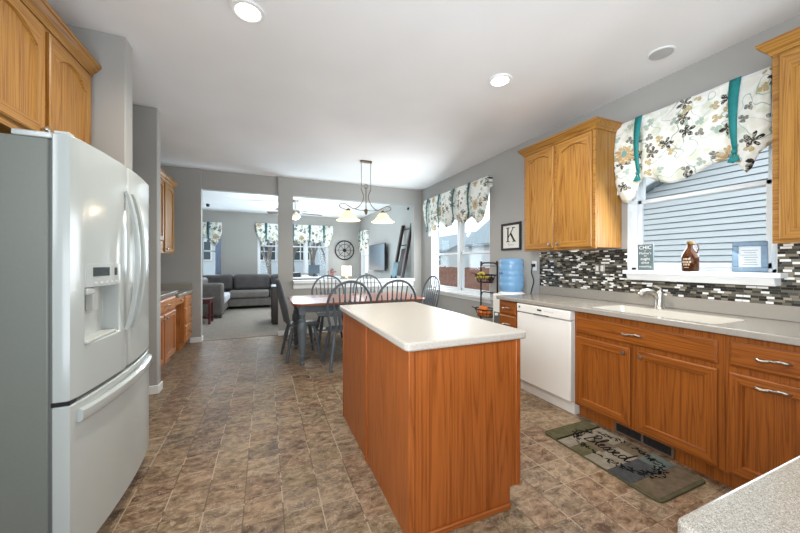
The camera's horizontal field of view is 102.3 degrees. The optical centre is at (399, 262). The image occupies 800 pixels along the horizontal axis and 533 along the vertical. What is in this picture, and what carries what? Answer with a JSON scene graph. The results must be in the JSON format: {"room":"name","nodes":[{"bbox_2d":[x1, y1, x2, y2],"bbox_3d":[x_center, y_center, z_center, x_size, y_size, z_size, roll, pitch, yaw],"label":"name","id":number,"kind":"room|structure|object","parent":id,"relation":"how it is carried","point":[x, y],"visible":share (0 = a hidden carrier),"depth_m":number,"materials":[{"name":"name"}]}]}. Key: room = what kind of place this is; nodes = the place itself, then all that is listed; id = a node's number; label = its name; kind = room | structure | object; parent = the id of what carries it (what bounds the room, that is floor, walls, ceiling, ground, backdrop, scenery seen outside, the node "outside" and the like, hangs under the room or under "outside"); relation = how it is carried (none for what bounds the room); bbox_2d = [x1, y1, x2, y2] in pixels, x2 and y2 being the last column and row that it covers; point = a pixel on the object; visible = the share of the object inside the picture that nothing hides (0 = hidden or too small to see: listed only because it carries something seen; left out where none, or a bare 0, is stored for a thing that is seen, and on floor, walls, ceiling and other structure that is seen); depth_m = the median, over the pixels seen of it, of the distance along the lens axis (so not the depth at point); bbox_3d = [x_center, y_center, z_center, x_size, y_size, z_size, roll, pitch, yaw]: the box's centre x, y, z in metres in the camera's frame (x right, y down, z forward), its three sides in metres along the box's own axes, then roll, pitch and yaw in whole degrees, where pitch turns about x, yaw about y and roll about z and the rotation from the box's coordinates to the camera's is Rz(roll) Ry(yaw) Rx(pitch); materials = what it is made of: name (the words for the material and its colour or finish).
{"room":"kitchen","nodes":[
{"label":"kitchen","id":0,"kind":"room"},
{"bbox_2d":[67,25,131,169],"bbox_3d":[-2.192,-0.116,2.040,0.767,2.757,0.125,0,0,-23],"label":"wall","id":1,"kind":"structure","parent":0,"point":[111,86],"depth_m":2.10,"materials":[{"name":"grey paint"}]},
{"bbox_2d":[132,104,160,385],"bbox_3d":[-2.665,-0.116,3.032,0.658,2.757,0.110,0,0,-23],"label":"wall","id":2,"kind":"structure","parent":0,"point":[146,121],"depth_m":3.09,"materials":[{"name":"grey paint"}]},
{"bbox_2d":[149,385,158,394],"bbox_3d":[-2.635,1.220,2.977,0.672,0.085,0.016,0,0,-23],"label":"baseboard","id":3,"kind":"structure","parent":2,"relation":"attached to","point":[154,389],"depth_m":3.09,"materials":[{"name":"white paint"}]},
{"bbox_2d":[158,381,162,392],"bbox_3d":[-2.354,1.220,3.162,0.016,0.085,0.130,0,0,-23],"label":"baseboard","id":4,"kind":"structure","parent":2,"relation":"attached to","point":[160,384],"depth_m":3.15,"materials":[{"name":"white paint"}]},
{"bbox_2d":[202,210,359,278],"bbox_3d":[-4.541,-0.116,9.726,7.115,2.757,0.150,0,0,-23],"label":"wall","id":5,"kind":"structure","parent":0,"point":[239,238],"depth_m":9.69,"materials":[{"name":"grey paint"}]},
{"bbox_2d":[203,238,214,274],"bbox_3d":[-5.497,-0.198,9.322,0.480,1.680,0.140,0,0,-23],"label":"window","id":6,"kind":"structure","parent":5,"relation":"in","point":[203,238],"depth_m":9.28,"materials":[{"name":"white plastic"}]},
{"bbox_2d":[202,222,221,245],"bbox_3d":[-5.442,-0.824,9.201,0.614,0.692,0.122,0,0,-23],"label":"window valance","id":7,"kind":"object","parent":5,"relation":"attached to","point":[212,231],"visible":0.78,"depth_m":9.20,"materials":[{"name":"fabric"}]},
{"bbox_2d":[202,237,202,275],"bbox_3d":[-5.666,-0.077,9.130,0.140,2.080,0.044,0,0,-23],"label":"panel","id":8,"kind":"object","parent":7,"relation":"hanging from","point":[202,237],"visible":0.12,"depth_m":9.15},
{"bbox_2d":[215,237,220,274],"bbox_3d":[-5.251,-0.077,9.303,0.140,2.080,0.044,0,0,-23],"label":"panel","id":9,"kind":"object","parent":7,"relation":"hanging from","point":[218,245],"visible":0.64,"depth_m":9.29,"materials":[{"name":"blue"}]},
{"bbox_2d":[258,239,327,279],"bbox_3d":[-3.346,-0.230,10.193,2.200,1.615,0.190,0,0,-23],"label":"window","id":10,"kind":"structure","parent":5,"relation":"in","point":[305,246],"depth_m":10.33,"materials":[{"name":"white plastic"}]},
{"bbox_2d":[256,223,332,246],"bbox_3d":[-3.265,-0.849,10.110,2.313,0.702,0.123,0,0,-23],"label":"window valance","id":11,"kind":"object","parent":5,"relation":"attached to","point":[264,231],"visible":0.86,"depth_m":10.14,"materials":[{"name":"fabric"}]},
{"bbox_2d":[335,240,353,259],"bbox_3d":[-1.844,-0.418,10.748,0.656,0.656,0.038,0,0,-23],"label":"wall clock","id":12,"kind":"object","parent":5,"relation":"attached to","point":[344,241],"visible":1,"depth_m":10.75,"materials":[{"name":"black metal"}]},
{"bbox_2d":[161,165,420,342],"bbox_3d":[-1.699,-0.116,5.813,4.585,2.757,0.130,0,0,-23],"label":"wall","id":13,"kind":"structure","parent":0,"point":[185,264],"depth_m":5.57,"materials":[{"name":"grey paint"}]},
{"bbox_2d":[190,337,200,342],"bbox_3d":[-3.233,1.220,5.095,0.160,0.085,0.014,0,0,-23],"label":"baseboard","id":14,"kind":"structure","parent":13,"relation":"attached to","point":[193,339],"depth_m":5.09,"materials":[{"name":"white paint"}]},
{"bbox_2d":[278,330,293,335],"bbox_3d":[-1.987,1.220,5.615,0.260,0.085,0.014,0,0,-23],"label":"baseboard","id":15,"kind":"structure","parent":13,"relation":"attached to","point":[280,333],"depth_m":5.58,"materials":[{"name":"white paint"}]},
{"bbox_2d":[293,281,413,288],"bbox_3d":[-0.802,0.420,6.109,2.333,0.084,0.016,0,0,-23],"label":"trim","id":16,"kind":"structure","parent":13,"relation":"attached to","point":[295,286],"depth_m":6.00,"materials":[{"name":"white paint"}]},
{"bbox_2d":[293,278,414,283],"bbox_3d":[-0.823,0.345,6.179,2.349,0.065,0.230,0,0,-23],"label":"ledge","id":17,"kind":"object","parent":13,"relation":"attached to","point":[379,279],"visible":0.68,"depth_m":6.03,"materials":[{"name":"white paint"}]},
{"bbox_2d":[97,305,732,532],"bbox_3d":[-1.899,1.310,3.244,7.235,0.106,14.090,0,0,-23],"label":"floor","id":18,"kind":"structure","parent":0,"point":[243,438],"depth_m":2.01,"materials":[{"name":"tile"}]},
{"bbox_2d":[0,128,151,532],"bbox_3d":[-1.772,0.379,1.525,0.906,1.768,0.920,0,0,-23],"label":"refrigerator","id":19,"kind":"object","parent":18,"relation":"on","point":[75,358],"visible":1,"depth_m":1.24,"materials":[{"name":"white metal"}]},
{"bbox_2d":[161,295,175,368],"bbox_3d":[-2.923,0.833,3.594,0.565,0.860,1.115,0,0,-23],"label":"base cabinet","id":20,"kind":"object","parent":18,"relation":"on","point":[168,304],"visible":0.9,"depth_m":3.86,"materials":[{"name":"brown wood"}]},
{"bbox_2d":[161,290,177,298],"bbox_3d":[-2.944,0.379,3.590,0.567,0.043,1.125,0,0,-23],"label":"countertop","id":21,"kind":"structure","parent":20,"relation":"on","point":[166,293],"depth_m":3.88,"materials":[{"name":"grey stone"}]},
{"bbox_2d":[161,282,192,350],"bbox_3d":[-3.336,0.785,4.548,0.581,0.955,0.940,0,0,-23],"label":"writing desk","id":22,"kind":"object","parent":18,"relation":"on","point":[183,307],"visible":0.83,"depth_m":4.69,"materials":[{"name":"brown wood"}]},
{"bbox_2d":[202,297,213,323],"bbox_3d":[-4.159,0.995,6.689,0.480,0.524,0.450,0,0,-23],"label":"end table","id":23,"kind":"object","parent":18,"relation":"on","point":[205,300],"visible":0.48,"depth_m":6.59,"materials":[{"name":"red wood"}]},
{"bbox_2d":[202,274,317,317],"bbox_3d":[-3.685,0.794,8.681,3.610,0.924,2.260,0,0,-23],"label":"sectional sofa","id":24,"kind":"object","parent":18,"relation":"on","point":[227,291],"visible":0.4,"depth_m":8.84,"materials":[{"name":"grey fabric"}]},
{"bbox_2d":[202,277,207,282],"bbox_3d":[-4.969,0.578,7.928,0.260,0.390,1.340,0,0,-23],"label":"cushion","id":25,"kind":"object","parent":24,"relation":"on","point":[204,280],"depth_m":8.17,"materials":[{"name":"white fabric"}]},
{"bbox_2d":[202,275,232,289],"bbox_3d":[-5.082,0.547,8.964,0.770,0.430,0.300,0,0,-23],"label":"cushion","id":26,"kind":"object","parent":24,"relation":"on","point":[227,280],"depth_m":8.90,"materials":[{"name":"grey fabric"}]},
{"bbox_2d":[224,292,229,302],"bbox_3d":[-4.647,0.868,7.910,0.760,0.190,1.100,0,0,-23],"label":"seat cushion","id":27,"kind":"object","parent":24,"relation":"on","point":[226,294],"depth_m":7.91,"materials":[{"name":"white fabric"}]},
{"bbox_2d":[229,289,268,298],"bbox_3d":[-4.224,0.863,9.051,1.020,0.200,0.640,0,0,-23],"label":"seat cushion","id":28,"kind":"object","parent":24,"relation":"on","point":[234,293],"depth_m":8.82,"materials":[{"name":"grey fabric"}]},
{"bbox_2d":[233,274,269,289],"bbox_3d":[-4.270,0.547,9.303,0.950,0.430,0.300,0,0,-23],"label":"cushion","id":29,"kind":"object","parent":24,"relation":"on","point":[240,281],"depth_m":9.18,"materials":[{"name":"grey fabric"}]},
{"bbox_2d":[271,274,277,283],"bbox_3d":[-3.592,0.547,9.586,0.480,0.430,0.300,0,0,-23],"label":"cushion","id":30,"kind":"object","parent":24,"relation":"on","point":[274,276],"depth_m":9.40,"materials":[{"name":"grey fabric"}]},
{"bbox_2d":[293,274,317,279],"bbox_3d":[-2.955,0.547,9.852,0.860,0.430,0.300,0,0,-23],"label":"window sill","id":31,"kind":"structure","parent":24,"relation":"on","point":[301,274],"depth_m":9.79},
{"bbox_2d":[271,284,277,323],"bbox_3d":[-2.288,0.860,7.048,0.990,0.794,0.730,0,0,-23],"label":"side table","id":32,"kind":"object","parent":18,"relation":"on","point":[274,297],"visible":0.22,"depth_m":6.54,"materials":[{"name":"brown wood"}]},
{"bbox_2d":[276,278,321,362],"bbox_3d":[-1.373,0.735,4.331,0.540,1.064,0.554,0,0,-28],"label":"chair","id":33,"kind":"object","parent":18,"relation":"on","point":[281,296],"visible":0.98,"depth_m":4.25,"materials":[{"name":"wood"}]},
{"bbox_2d":[293,276,340,278],"bbox_3d":[-2.369,0.820,8.981,1.350,0.874,0.500,0,0,-23],"label":"console table","id":34,"kind":"object","parent":18,"relation":"on","point":[338,277],"visible":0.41,"depth_m":8.69,"materials":[{"name":"white paint"}]},
{"bbox_2d":[293,272,300,276],"bbox_3d":[-2.853,0.323,8.778,0.260,0.120,0.300,0,0,-23],"label":"printer","id":35,"kind":"object","parent":34,"relation":"on","point":[295,274],"visible":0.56,"depth_m":8.66,"materials":[{"name":"black plastic"}]},
{"bbox_2d":[308,265,319,276],"bbox_3d":[-2.392,0.223,8.971,0.300,0.320,0.140,0,0,-23],"label":"monitor","id":36,"kind":"object","parent":34,"relation":"on","point":[312,269],"visible":1,"depth_m":8.95,"materials":[{"name":"blue"}]},
{"bbox_2d":[311,275,344,344],"bbox_3d":[-1.120,0.735,5.198,0.554,1.064,0.540,0,0,-23],"label":"chair","id":37,"kind":"object","parent":18,"relation":"on","point":[322,315],"visible":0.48,"depth_m":5.31,"materials":[{"name":"wood"}]},
{"bbox_2d":[322,280,371,371],"bbox_3d":[-0.671,0.735,3.970,0.554,1.064,0.540,0,0,-24],"label":"chair","id":38,"kind":"object","parent":18,"relation":"on","point":[337,328],"visible":0.58,"depth_m":3.76,"materials":[{"name":"wood"}]},
{"bbox_2d":[288,292,424,364],"bbox_3d":[-0.649,0.880,4.687,1.805,0.765,1.090,0,0,-23],"label":"dining table","id":39,"kind":"object","parent":18,"relation":"on","point":[305,304],"visible":0.5,"depth_m":4.25,"materials":[{"name":"brown wood"}]},
{"bbox_2d":[353,274,382,292],"bbox_3d":[-0.483,0.735,5.464,0.554,1.064,0.540,0,0,-23],"label":"chair","id":40,"kind":"object","parent":18,"relation":"on","point":[367,275],"visible":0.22,"depth_m":5.68,"materials":[{"name":"wood"}]},
{"bbox_2d":[375,279,416,302],"bbox_3d":[-0.118,0.735,4.211,0.554,1.064,0.540,0,0,-22],"label":"chair","id":41,"kind":"object","parent":18,"relation":"on","point":[395,280],"visible":0.18,"depth_m":3.99,"materials":[{"name":"wood"}]},
{"bbox_2d":[393,223,410,277],"bbox_3d":[-0.028,0.200,7.108,0.487,2.114,0.570,0,0,-23],"label":"blanket ladder","id":42,"kind":"object","parent":18,"relation":"on","point":[402,230],"visible":0.43,"depth_m":6.92,"materials":[{"name":"brown wood"}]},
{"bbox_2d":[392,262,398,276],"bbox_3d":[-0.109,0.156,7.242,0.095,0.341,0.270,0,0,-23],"label":"throw blanket","id":43,"kind":"object","parent":42,"relation":"hanging from","point":[395,265],"visible":0.84,"depth_m":7.24,"materials":[{"name":"blue fabric"}]},
{"bbox_2d":[397,249,404,275],"bbox_3d":[0.045,-0.011,6.993,0.146,0.594,0.278,0,0,-23],"label":"throw blanket","id":44,"kind":"object","parent":42,"relation":"hanging from","point":[402,250],"visible":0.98,"depth_m":7.02,"materials":[{"name":"grey fabric"}]},
{"bbox_2d":[421,275,440,306],"bbox_3d":[0.309,0.735,5.094,0.540,1.064,0.554,0,0,-24],"label":"chair","id":45,"kind":"object","parent":18,"relation":"on","point":[430,298],"visible":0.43,"depth_m":5.15,"materials":[{"name":"wood"}]},
{"bbox_2d":[343,312,519,532],"bbox_3d":[0.078,0.828,2.172,0.646,0.869,1.340,0,0,-23],"label":"kitchen island","id":46,"kind":"object","parent":18,"relation":"on","point":[437,430],"visible":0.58,"depth_m":1.58,"materials":[{"name":"brown wood"}]},
{"bbox_2d":[340,302,525,351],"bbox_3d":[0.078,0.373,2.183,0.692,0.040,1.392,0,0,-23],"label":"island countertop","id":47,"kind":"structure","parent":46,"relation":"on","point":[411,326],"depth_m":1.79,"materials":[{"name":"white laminate"}]},
{"bbox_2d":[472,261,497,318],"bbox_3d":[1.159,0.619,4.356,0.346,1.286,0.370,0,0,-23],"label":"fruit stand","id":48,"kind":"object","parent":18,"relation":"on","point":[481,263],"visible":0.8,"depth_m":4.32,"materials":[{"name":"black metal"}]},
{"bbox_2d":[472,306,492,317],"bbox_3d":[1.152,0.657,4.352,0.267,0.140,0.344,0,0,-41],"label":"basket","id":49,"kind":"object","parent":48,"relation":"on","point":[475,308],"depth_m":4.30,"materials":[{"name":"black metal"}]},
{"bbox_2d":[472,272,495,282],"bbox_3d":[1.152,0.197,4.352,0.267,0.140,0.344,0,0,-41],"label":"basket","id":50,"kind":"object","parent":48,"relation":"on","point":[494,275],"depth_m":4.30,"materials":[{"name":"black metal"}]},
{"bbox_2d":[493,291,524,323],"bbox_3d":[1.300,0.801,3.810,0.355,0.923,0.300,0,0,-23],"label":"water cooler","id":51,"kind":"object","parent":18,"relation":"on","point":[495,301],"visible":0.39,"depth_m":3.81,"materials":[{"name":"grey plastic"}]},
{"bbox_2d":[499,258,523,291],"bbox_3d":[1.318,0.142,3.818,0.287,0.392,0.282,0,0,-23],"label":"water bottle","id":52,"kind":"object","parent":51,"relation":"on","point":[511,270],"visible":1,"depth_m":3.70,"materials":[{"name":"blue plastic"}]},
{"bbox_2d":[499,299,520,385],"bbox_3d":[1.391,0.829,3.488,0.645,0.868,0.295,0,0,-23],"label":"base cabinet","id":53,"kind":"object","parent":18,"relation":"on","point":[508,311],"visible":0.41,"depth_m":3.36,"materials":[{"name":"brown wood"}]},
{"bbox_2d":[517,303,579,414],"bbox_3d":[1.565,0.832,3.058,0.615,0.862,0.618,0,0,-23],"label":"dishwasher","id":54,"kind":"object","parent":18,"relation":"on","point":[547,350],"visible":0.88,"depth_m":2.88,"materials":[{"name":"white plastic"}]},
{"bbox_2d":[545,421,704,502],"bbox_3d":[1.414,1.254,2.121,0.445,0.016,0.775,0,0,-23],"label":"kitchen mat","id":55,"kind":"object","parent":18,"relation":"on","point":[657,478],"visible":1,"depth_m":2.03,"materials":[{"name":"fabric"}]},
{"bbox_2d":[575,311,730,486],"bbox_3d":[1.875,0.829,2.330,0.645,0.868,0.945,0,0,-23],"label":"base cabinet","id":56,"kind":"object","parent":18,"relation":"on","point":[666,384],"visible":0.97,"depth_m":2.09,"materials":[{"name":"brown wood"}]},
{"bbox_2d":[614,421,673,458],"bbox_3d":[1.673,1.212,2.227,0.007,0.082,0.380,0,0,-23],"label":"floor register","id":57,"kind":"object","parent":56,"relation":"attached to","point":[668,451],"visible":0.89,"depth_m":2.21,"materials":[{"name":"brown metal"}]},
{"bbox_2d":[726,335,799,488],"bbox_3d":[2.160,0.829,1.646,0.645,0.868,0.533,0,0,-23],"label":"base cabinet","id":58,"kind":"object","parent":18,"relation":"on","point":[763,377],"visible":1,"depth_m":1.66,"materials":[{"name":"brown wood"}]},
{"bbox_3d":[-1.665,0.887,10.033,0.440,0.739,0.440,0,0,-23],"label":"side table","id":59,"kind":"object","parent":18,"relation":"on","visible":0},
{"bbox_2d":[342,266,351,278],"bbox_3d":[-1.665,0.304,10.033,0.310,0.424,0.310,0,0,-23],"label":"table lamp","id":60,"kind":"object","parent":59,"relation":"on","point":[346,270],"visible":0.88,"depth_m":9.91,"materials":[{"name":"white fabric"}]},
{"bbox_3d":[1.352,0.829,0.486,1.730,0.868,0.615,0,0,-23],"label":"base cabinet","id":61,"kind":"object","parent":18,"relation":"on","visible":0},
{"bbox_2d":[496,285,799,532],"bbox_3d":[1.136,0.403,1.797,2.438,0.280,3.240,0,0,-23],"label":"countertop","id":62,"kind":"structure","parent":61,"relation":"on","point":[769,502],"depth_m":1.83,"materials":[{"name":"grey stone"}]},
{"bbox_2d":[636,286,664,308],"bbox_3d":[1.967,0.268,2.535,0.196,0.176,0.071,0,0,10],"label":"faucet","id":63,"kind":"object","parent":62,"relation":"on","point":[658,295],"visible":1,"depth_m":2.51,"materials":[{"name":"silver metal"}]},
{"bbox_2d":[593,305,743,323],"bbox_3d":[1.847,0.451,2.299,0.380,0.183,0.780,0,0,-23],"label":"sink basin","id":64,"kind":"object","parent":62,"relation":"in","point":[686,316],"depth_m":2.37,"materials":[{"name":"white ceramic"}]},
{"bbox_2d":[46,0,799,218],"bbox_3d":[-1.905,-1.544,3.257,7.235,0.100,14.120,0,0,-23],"label":"ceiling","id":65,"kind":"structure","parent":0,"point":[315,89],"depth_m":2.50,"materials":[{"name":"white paint"}]},
{"bbox_2d":[230,0,264,23],"bbox_3d":[-0.902,-1.488,1.912,0.190,0.014,0.190,0,0,-23],"label":"recessed light","id":66,"kind":"object","parent":65,"relation":"in","point":[247,11],"visible":1,"depth_m":1.90,"materials":[{"name":"white paint"}]},
{"bbox_2d":[266,200,321,218],"bbox_3d":[-2.517,-1.270,7.763,1.296,0.450,1.258,0,0,-23],"label":"ceiling fan","id":67,"kind":"object","parent":65,"relation":"hanging from","point":[296,212],"visible":0.7,"depth_m":7.67,"materials":[{"name":"silver metal"}]},
{"bbox_2d":[336,160,393,223],"bbox_3d":[-0.499,-1.051,4.729,0.874,0.887,0.350,0,0,-23],"label":"chandelier","id":68,"kind":"object","parent":65,"relation":"hanging from","point":[347,216],"visible":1,"depth_m":4.72,"materials":[{"name":"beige glass"}]},
{"bbox_2d":[488,73,511,87],"bbox_3d":[0.817,-1.488,2.633,0.190,0.014,0.190,0,0,-23],"label":"recessed light","id":69,"kind":"object","parent":65,"relation":"in","point":[502,79],"visible":1,"depth_m":2.62,"materials":[{"name":"white paint"}]},
{"bbox_2d":[647,45,675,60],"bbox_3d":[1.860,-1.490,2.294,0.160,0.010,0.160,0,0,-23],"label":"ceiling speaker","id":70,"kind":"object","parent":65,"relation":"attached to","point":[660,53],"visible":1,"depth_m":2.29,"materials":[{"name":"white paint"}]},
{"bbox_2d":[360,14,799,321],"bbox_3d":[1.370,-0.116,4.609,0.150,2.757,13.850,0,0,-23],"label":"wall","id":71,"kind":"structure","parent":0,"point":[506,168],"depth_m":4.06,"materials":[{"name":"grey paint"}]},
{"bbox_2d":[358,229,368,251],"bbox_3d":[-1.205,-0.681,10.416,0.123,0.716,0.954,0,0,-23],"label":"window valance","id":72,"kind":"object","parent":71,"relation":"attached to","point":[362,241],"visible":1,"depth_m":10.26,"materials":[{"name":"fabric"}]},
{"bbox_2d":[361,231,367,278],"bbox_3d":[-1.095,-0.188,10.499,0.140,1.700,0.780,0,0,-23],"label":"window","id":73,"kind":"structure","parent":71,"relation":"in","point":[363,255],"depth_m":10.83,"materials":[{"name":"white plastic"}]},
{"bbox_2d":[369,243,385,270],"bbox_3d":[-0.594,-0.147,8.936,0.139,0.720,1.350,0,0,-23],"label":"television","id":74,"kind":"object","parent":71,"relation":"attached to","point":[377,253],"visible":1,"depth_m":8.81,"materials":[{"name":"black plastic"}]},
{"bbox_2d":[423,176,492,236],"bbox_3d":[0.871,-0.866,5.446,0.123,0.728,1.982,0,0,-23],"label":"window valance","id":75,"kind":"object","parent":71,"relation":"attached to","point":[462,203],"visible":1,"depth_m":5.17,"materials":[{"name":"fabric"}]},
{"bbox_2d":[428,183,492,303],"bbox_3d":[0.981,-0.287,5.443,0.205,1.740,1.910,0,0,-23],"label":"window","id":76,"kind":"structure","parent":71,"relation":"in","point":[460,291],"depth_m":5.42,"materials":[{"name":"white plastic"}]},
{"bbox_2d":[501,221,521,250],"bbox_3d":[1.446,-0.343,4.202,0.020,0.355,0.366,0,0,-23],"label":"monogram","id":77,"kind":"object","parent":71,"relation":"attached to","point":[511,233],"visible":1,"depth_m":4.19,"materials":[{"name":"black paper"}]},
{"bbox_2d":[503,224,518,247],"bbox_3d":[1.451,-0.342,4.204,0.006,0.298,0.304,0,0,-23],"label":"print","id":78,"kind":"object","parent":77,"relation":"attached to","point":[510,231],"depth_m":4.19,"materials":[{"name":"paper"}]},
{"bbox_2d":[531,261,536,270],"bbox_3d":[1.591,0.035,3.840,0.035,0.115,0.070,0,0,-23],"label":"outlet plate","id":79,"kind":"object","parent":71,"relation":"attached to","point":[534,263],"visible":1,"depth_m":3.83,"materials":[{"name":"white paint"}]},
{"bbox_2d":[530,266,533,293],"bbox_3d":[1.570,0.220,3.834,0.052,0.368,0.022,0,0,29],"label":"power cord","id":80,"kind":"object","parent":79,"relation":"hanging from","point":[532,266],"visible":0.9,"depth_m":3.83,"materials":[{"name":"black plastic"}]},
{"bbox_2d":[517,116,622,251],"bbox_3d":[1.659,-0.677,3.210,0.395,1.110,0.925,0,0,-23],"label":"upper cabinet","id":81,"kind":"object","parent":71,"relation":"attached to","point":[572,202],"visible":0.97,"depth_m":2.95,"materials":[{"name":"brown wood"}]},
{"bbox_2d":[540,243,799,306],"bbox_3d":[2.261,0.070,2.270,0.008,0.385,3.246,0,0,-23],"label":"backsplash","id":82,"kind":"structure","parent":71,"relation":"attached to","point":[568,269],"depth_m":2.77,"materials":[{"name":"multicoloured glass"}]},
{"bbox_2d":[595,264,604,272],"bbox_3d":[1.912,0.052,3.085,0.008,0.080,0.100,0,0,-23],"label":"outlet plate","id":83,"kind":"object","parent":82,"relation":"attached to","point":[598,267],"visible":1,"depth_m":3.08,"materials":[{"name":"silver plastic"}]},
{"bbox_2d":[614,66,771,202],"bbox_3d":[2.129,-0.872,2.436,0.122,0.705,0.957,0,0,-23],"label":"window valance","id":84,"kind":"object","parent":71,"relation":"attached to","point":[672,143],"visible":1,"depth_m":2.32,"materials":[{"name":"fabric"}]},
{"bbox_2d":[622,81,787,285],"bbox_3d":[2.217,-0.506,2.424,0.250,1.302,0.955,0,0,-23],"label":"window","id":85,"kind":"structure","parent":71,"relation":"in","point":[716,273],"depth_m":2.37,"materials":[{"name":"white plastic"}]},
{"bbox_2d":[638,244,653,270],"bbox_3d":[2.032,-0.045,2.664,0.016,0.215,0.116,0,0,-23],"label":"sign","id":86,"kind":"object","parent":85,"relation":"on","point":[645,251],"visible":0.99,"depth_m":2.65,"materials":[{"name":"stone"}]},
{"bbox_2d":[681,241,698,270],"bbox_3d":[2.148,-0.049,2.381,0.101,0.222,0.105,0,0,-23],"label":"bottle","id":87,"kind":"object","parent":85,"relation":"on","point":[690,256],"visible":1,"depth_m":2.35,"materials":[{"name":"brown glass"}]},
{"bbox_2d":[732,241,767,271],"bbox_3d":[2.283,-0.040,2.103,0.058,0.198,0.160,0,0,-43],"label":"photo frame","id":88,"kind":"object","parent":85,"relation":"on","point":[746,256],"visible":1,"depth_m":2.10,"materials":[{"name":"blue paint"}]},
{"bbox_2d":[742,250,757,264],"bbox_3d":[2.282,-0.035,2.103,0.022,0.098,0.072,0,0,-43],"label":"print","id":89,"kind":"object","parent":88,"relation":"attached to","point":[749,257],"depth_m":2.10,"materials":[{"name":"white paper"}]},
{"bbox_2d":[755,26,799,243],"bbox_3d":[2.407,-0.670,1.418,0.395,1.125,1.062,0,0,-23],"label":"upper cabinet","id":90,"kind":"object","parent":71,"relation":"attached to","point":[784,49],"visible":1,"depth_m":1.75,"materials":[{"name":"brown wood"}]},
{"bbox_3d":[-2.106,-0.116,0.683,0.120,2.757,9.284,0,0,-23],"label":"wall","id":91,"kind":"structure","parent":0,"visible":0},
{"bbox_2d":[0,0,100,144],"bbox_3d":[-2.019,-0.925,1.468,0.645,0.675,1.045,0,0,-23],"label":"upper cabinet","id":92,"kind":"object","parent":91,"relation":"attached to","point":[46,72],"visible":0.69,"depth_m":1.57,"materials":[{"name":"brown wood"}]},
{"bbox_2d":[161,169,167,252],"bbox_3d":[-3.043,-0.650,3.627,0.420,1.045,1.240,0,0,-23],"label":"upper cabinet","id":93,"kind":"object","parent":91,"relation":"attached to","point":[163,174],"visible":0.13,"depth_m":4.19,"materials":[{"name":"brown wood"}]},
{"bbox_2d":[163,175,177,253],"bbox_3d":[-3.391,-0.650,4.460,0.420,1.045,0.555,0,0,-23],"label":"upper cabinet","id":94,"kind":"object","parent":91,"relation":"attached to","point":[169,183],"visible":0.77,"depth_m":4.48,"materials":[{"name":"brown wood"}]},
{"label":"outside","id":95,"kind":"structure","parent":0,"visible":0},
{"bbox_3d":[21.436,1.873,30.626,56.835,0.020,80.000,0,0,-23],"label":"ground","id":96,"kind":"structure","parent":95,"visible":0},
{"bbox_2d":[439,231,475,267],"bbox_3d":[5.627,-0.527,33.235,8.800,4.780,11.800,0,0,-23],"label":"house","id":97,"kind":"structure","parent":96,"relation":"on","point":[447,244],"depth_m":27.35,"materials":[{"name":"white"}]},
{"bbox_2d":[439,266,489,290],"bbox_3d":[4.135,1.038,17.760,0.120,1.650,17.590,0,0,-23],"label":"fence","id":98,"kind":"object","parent":96,"relation":"on","point":[447,275],"visible":0.2,"depth_m":18.41,"materials":[{"name":"brown wood"}]},
{"bbox_2d":[465,219,489,267],"bbox_3d":[11.466,-1.528,18.605,9.300,6.780,14.300,0,0,-23],"label":"house","id":99,"kind":"structure","parent":96,"relation":"on","point":[480,240],"depth_m":22.30,"materials":[{"name":"white"}]},
{"bbox_2d":[644,146,767,262],"bbox_3d":[9.197,-1.748,3.759,6.530,7.220,9.850,0,0,-23],"label":"house","id":100,"kind":"structure","parent":96,"relation":"on","point":[713,222],"depth_m":5.50,"materials":[{"name":"white plastic"}]},
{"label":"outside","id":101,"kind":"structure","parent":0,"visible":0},
{"bbox_3d":[-32.593,1.873,30.252,43.165,0.020,59.050,0,0,-23],"label":"ground","id":102,"kind":"structure","parent":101,"visible":0},
{"bbox_2d":[204,238,324,275],"bbox_3d":[-11.482,-1.528,25.548,11.300,6.780,8.800,0,0,-23],"label":"house","id":103,"kind":"structure","parent":102,"relation":"on","point":[209,257],"depth_m":22.32,"materials":[{"name":"blue"}]},
{"bbox_2d":[260,239,273,276],"bbox_3d":[-7.154,-0.465,17.229,1.649,4.672,1.366,0,0,-23],"label":"bare tree","id":104,"kind":"object","parent":102,"relation":"on","point":[269,253],"visible":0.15,"depth_m":17.13,"materials":[{"name":"grey plant"}]},
{"bbox_2d":[293,241,299,271],"bbox_3d":[-5.248,-0.088,15.722,0.504,3.930,1.521,0,0,-36],"label":"bare tree","id":105,"kind":"object","parent":102,"relation":"on","point":[295,243],"visible":0.12,"depth_m":15.43,"materials":[{"name":"grey plant"}]},
{"bbox_2d":[308,241,319,264],"bbox_3d":[-4.313,-0.362,16.878,1.036,4.485,1.547,0,0,-3],"label":"bare tree","id":106,"kind":"object","parent":102,"relation":"on","point":[314,250],"visible":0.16,"depth_m":17.00,"materials":[{"name":"grey plant"}]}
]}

